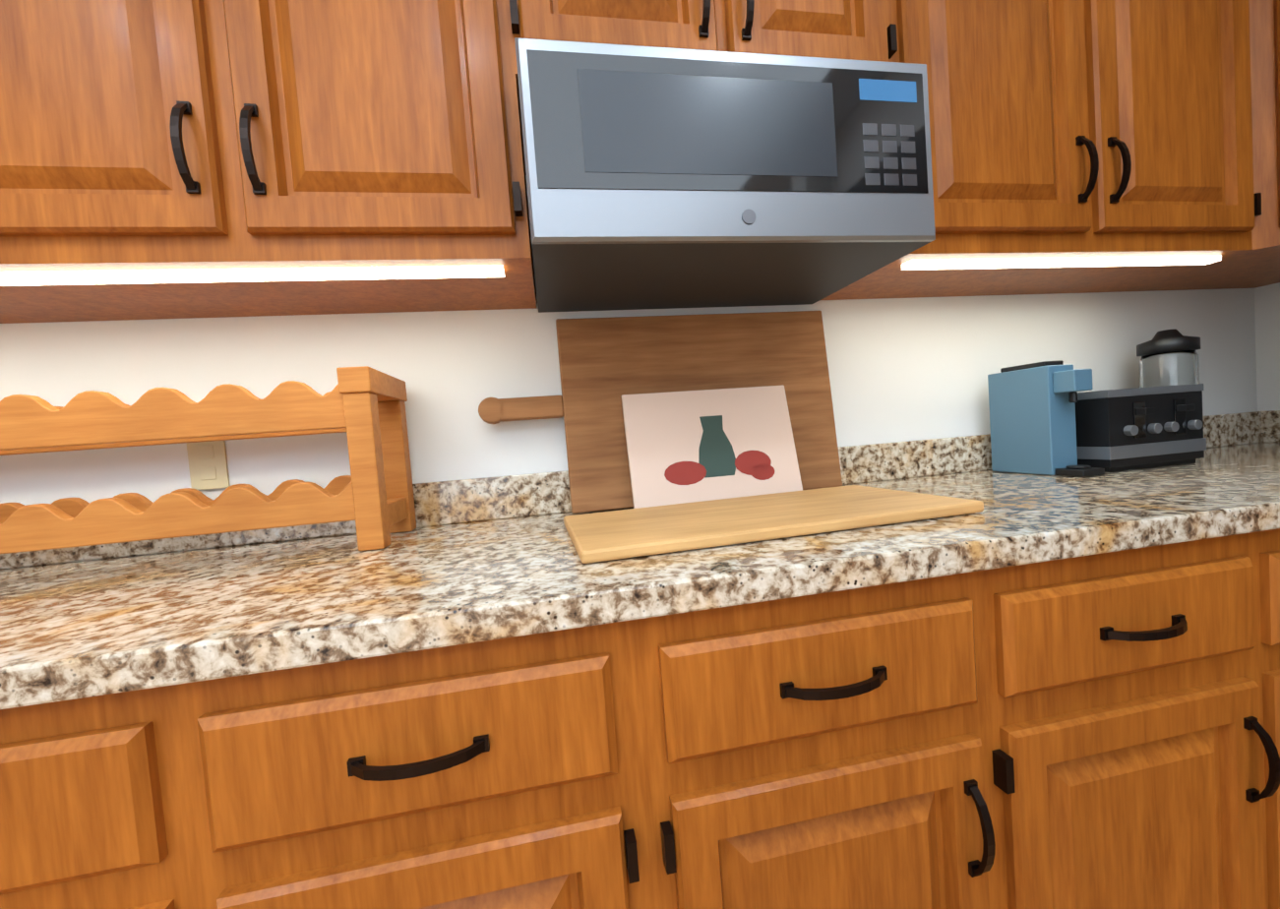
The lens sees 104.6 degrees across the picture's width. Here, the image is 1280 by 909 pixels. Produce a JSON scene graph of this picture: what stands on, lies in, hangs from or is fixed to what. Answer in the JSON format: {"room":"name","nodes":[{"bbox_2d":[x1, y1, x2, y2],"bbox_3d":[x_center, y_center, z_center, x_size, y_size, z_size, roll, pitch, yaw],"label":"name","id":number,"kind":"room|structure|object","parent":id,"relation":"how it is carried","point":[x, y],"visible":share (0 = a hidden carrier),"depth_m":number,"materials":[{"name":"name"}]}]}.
{"room":"kitchen","nodes":[
{"label":"kitchen","id":0,"kind":"room"},
{"bbox_2d":[0,175,1257,505],"bbox_3d":[-1.300,-0.138,1.054,6.820,2.560,0.120,-5,2,-10],"label":"wall","id":1,"kind":"structure","parent":0,"point":[915,368],"depth_m":1.16,"materials":[{"name":"white paint"}]},
{"bbox_2d":[0,303,70,323],"bbox_3d":[-1.345,-0.633,0.793,0.442,0.765,0.347,-5,2,-10],"label":"upper cabinet","id":2,"kind":"object","parent":1,"relation":"attached to","point":[8,315],"depth_m":0.96,"materials":[{"name":"brown wood"}]},
{"bbox_2d":[0,0,326,321],"bbox_3d":[-0.903,-0.669,0.871,0.458,0.765,0.347,-5,2,-10],"label":"upper cabinet","id":3,"kind":"object","parent":1,"relation":"attached to","point":[207,134],"depth_m":0.73,"materials":[{"name":"brown wood"}]},
{"bbox_2d":[186,440,229,489],"bbox_3d":[-0.927,0.017,1.060,0.070,0.115,0.007,-5,2,-10],"label":"electrical outlet plate","id":4,"kind":"object","parent":1,"relation":"attached to","point":[208,464],"visible":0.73,"depth_m":1.06,"materials":[{"name":"beige plastic"}]},
{"bbox_2d":[212,0,536,314],"bbox_3d":[-0.462,-0.705,0.950,0.442,0.765,0.347,-5,2,-10],"label":"upper cabinet","id":5,"kind":"object","parent":1,"relation":"attached to","point":[362,133],"depth_m":0.79,"materials":[{"name":"brown wood"}]},
{"bbox_2d":[0,265,504,286],"bbox_3d":[-0.615,-0.298,0.807,0.765,0.011,0.062,-5,2,-10],"label":"under-cabinet light","id":6,"kind":"object","parent":5,"relation":"attached to","point":[7,278],"depth_m":0.81,"materials":[{"name":"white plastic"}]},
{"bbox_2d":[519,0,735,52],"bbox_3d":[-0.074,-0.893,1.015,0.372,0.455,0.347,-5,2,-10],"label":"upper cabinet","id":7,"kind":"object","parent":1,"relation":"attached to","point":[703,25],"depth_m":0.86,"materials":[{"name":"brown wood"}]},
{"bbox_2d":[731,0,909,62],"bbox_3d":[0.278,-0.922,1.078,0.345,0.455,0.347,-5,2,-10],"label":"upper cabinet","id":8,"kind":"object","parent":1,"relation":"attached to","point":[855,30],"depth_m":0.92,"materials":[{"name":"brown wood"}]},
{"bbox_2d":[514,37,935,312],"bbox_3d":[0.133,-0.512,1.019,0.708,0.305,0.432,-5,2,-10],"label":"microwave","id":9,"kind":"object","parent":8,"relation":"attached to","point":[665,178],"visible":1,"depth_m":0.82,"materials":[{"name":"silver metal"}]},
{"bbox_2d":[821,0,1113,300],"bbox_3d":[0.682,-0.800,1.154,0.454,0.765,0.347,-5,2,-10],"label":"upper cabinet","id":10,"kind":"object","parent":1,"relation":"attached to","point":[1019,119],"depth_m":1.00,"materials":[{"name":"brown wood"}]},
{"bbox_2d":[901,255,1221,270],"bbox_3d":[0.949,-0.427,1.085,0.848,0.011,0.062,-5,2,-10],"label":"under-cabinet light","id":11,"kind":"object","parent":10,"relation":"attached to","point":[953,264],"depth_m":1.09,"materials":[{"name":"white plastic"}]},
{"bbox_2d":[991,0,1267,295],"bbox_3d":[1.129,-0.836,1.234,0.457,0.765,0.347,-5,2,-10],"label":"upper cabinet","id":12,"kind":"object","parent":1,"relation":"attached to","point":[1187,103],"depth_m":1.08,"materials":[{"name":"brown wood"}]},
{"bbox_2d":[1117,0,1279,292],"bbox_3d":[1.675,-0.876,1.194,0.608,0.765,0.617,-5,2,-10],"label":"upper cabinet","id":13,"kind":"object","parent":1,"relation":"attached to","point":[1262,271],"depth_m":1.12,"materials":[{"name":"brown wood"}]},
{"bbox_2d":[1254,282,1279,411],"bbox_3d":[2.189,-0.382,0.579,0.100,2.560,2.040,-5,2,-10],"label":"wall","id":14,"kind":"structure","parent":0,"point":[1267,323],"depth_m":1.55,"materials":[{"name":"white paint"}]},
{"bbox_3d":[1.504,1.086,-1.478,11.240,0.100,6.240,-5,2,-10],"label":"floor","id":15,"kind":"structure","parent":0,"visible":0},
{"bbox_2d":[0,617,669,908],"bbox_3d":[-0.503,0.657,0.825,0.960,0.876,0.647,-5,2,-10],"label":"base cabinet","id":16,"kind":"object","parent":15,"relation":"on","point":[522,771],"depth_m":0.53,"materials":[{"name":"brown wood"}]},
{"bbox_2d":[0,410,1279,709],"bbox_3d":[-0.152,0.128,0.646,4.547,0.140,1.097,-5,2,-10],"label":"countertop","id":17,"kind":"structure","parent":16,"relation":"on","point":[478,560],"depth_m":0.69,"materials":[{"name":"stone"}]},
{"bbox_2d":[0,365,416,553],"bbox_3d":[-1.182,0.061,0.871,1.413,0.328,0.228,-5,2,-10],"label":"wine rack","id":18,"kind":"object","parent":17,"relation":"on","point":[363,408],"visible":1,"depth_m":0.86,"materials":[{"name":"brown wood"}]},
{"bbox_2d":[478,310,842,513],"bbox_3d":[0.062,-0.110,1.196,0.868,0.455,0.075,-5,2,-10],"label":"cutting board","id":19,"kind":"object","parent":17,"relation":"on","point":[606,364],"visible":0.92,"depth_m":1.19,"materials":[{"name":"brown wood"}]},
{"bbox_2d":[620,385,802,508],"bbox_3d":[0.170,-0.021,1.156,0.402,0.265,0.077,-5,2,-10],"label":"canvas","id":20,"kind":"object","parent":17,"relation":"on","point":[695,446],"visible":0.96,"depth_m":1.15,"materials":[{"name":"beige"}]},
{"bbox_2d":[563,485,983,563],"bbox_3d":[0.209,0.110,0.908,0.684,0.019,0.363,-5,2,-10],"label":"cutting board","id":21,"kind":"object","parent":17,"relation":"on","point":[603,536],"visible":0.98,"depth_m":0.81,"materials":[{"name":"beige wood"}]},
{"bbox_2d":[987,360,1104,477],"bbox_3d":[1.003,-0.091,1.232,0.075,0.274,0.230,-5,2,-10],"label":"coffee machine","id":22,"kind":"object","parent":17,"relation":"on","point":[1032,417],"visible":1,"depth_m":1.21,"materials":[{"name":"blue plastic"}]},
{"bbox_2d":[1074,383,1206,472],"bbox_3d":[1.215,-0.068,1.270,0.286,0.194,0.237,-5,2,-10],"label":"toaster","id":23,"kind":"object","parent":17,"relation":"on","point":[1126,429],"visible":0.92,"depth_m":1.18,"materials":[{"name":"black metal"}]},
{"bbox_2d":[1138,350,1199,387],"bbox_3d":[1.454,-0.135,1.358,0.112,0.285,0.112,-5,2,-10],"label":"glass jar","id":24,"kind":"object","parent":17,"relation":"on","point":[1176,368],"visible":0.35,"depth_m":1.31,"materials":[{"name":"clear"}]},
{"bbox_2d":[1136,329,1200,356],"bbox_3d":[1.440,-0.309,1.351,0.120,0.062,0.120,-5,2,-10],"label":"lid","id":25,"kind":"object","parent":24,"relation":"on","point":[1166,340],"visible":0.81,"depth_m":1.32,"materials":[{"name":"black plastic"}]},
{"bbox_2d":[649,566,1027,908],"bbox_3d":[0.205,0.599,0.951,0.484,0.876,0.647,-5,2,-10],"label":"base cabinet","id":26,"kind":"object","parent":15,"relation":"on","point":[855,748],"depth_m":0.63,"materials":[{"name":"brown wood"}]},
{"bbox_2d":[1011,528,1279,908],"bbox_3d":[0.907,0.541,1.076,0.947,0.876,0.647,-5,2,-10],"label":"base cabinet","id":27,"kind":"object","parent":15,"relation":"on","point":[1098,731],"depth_m":0.72,"materials":[{"name":"brown wood"}]}
]}

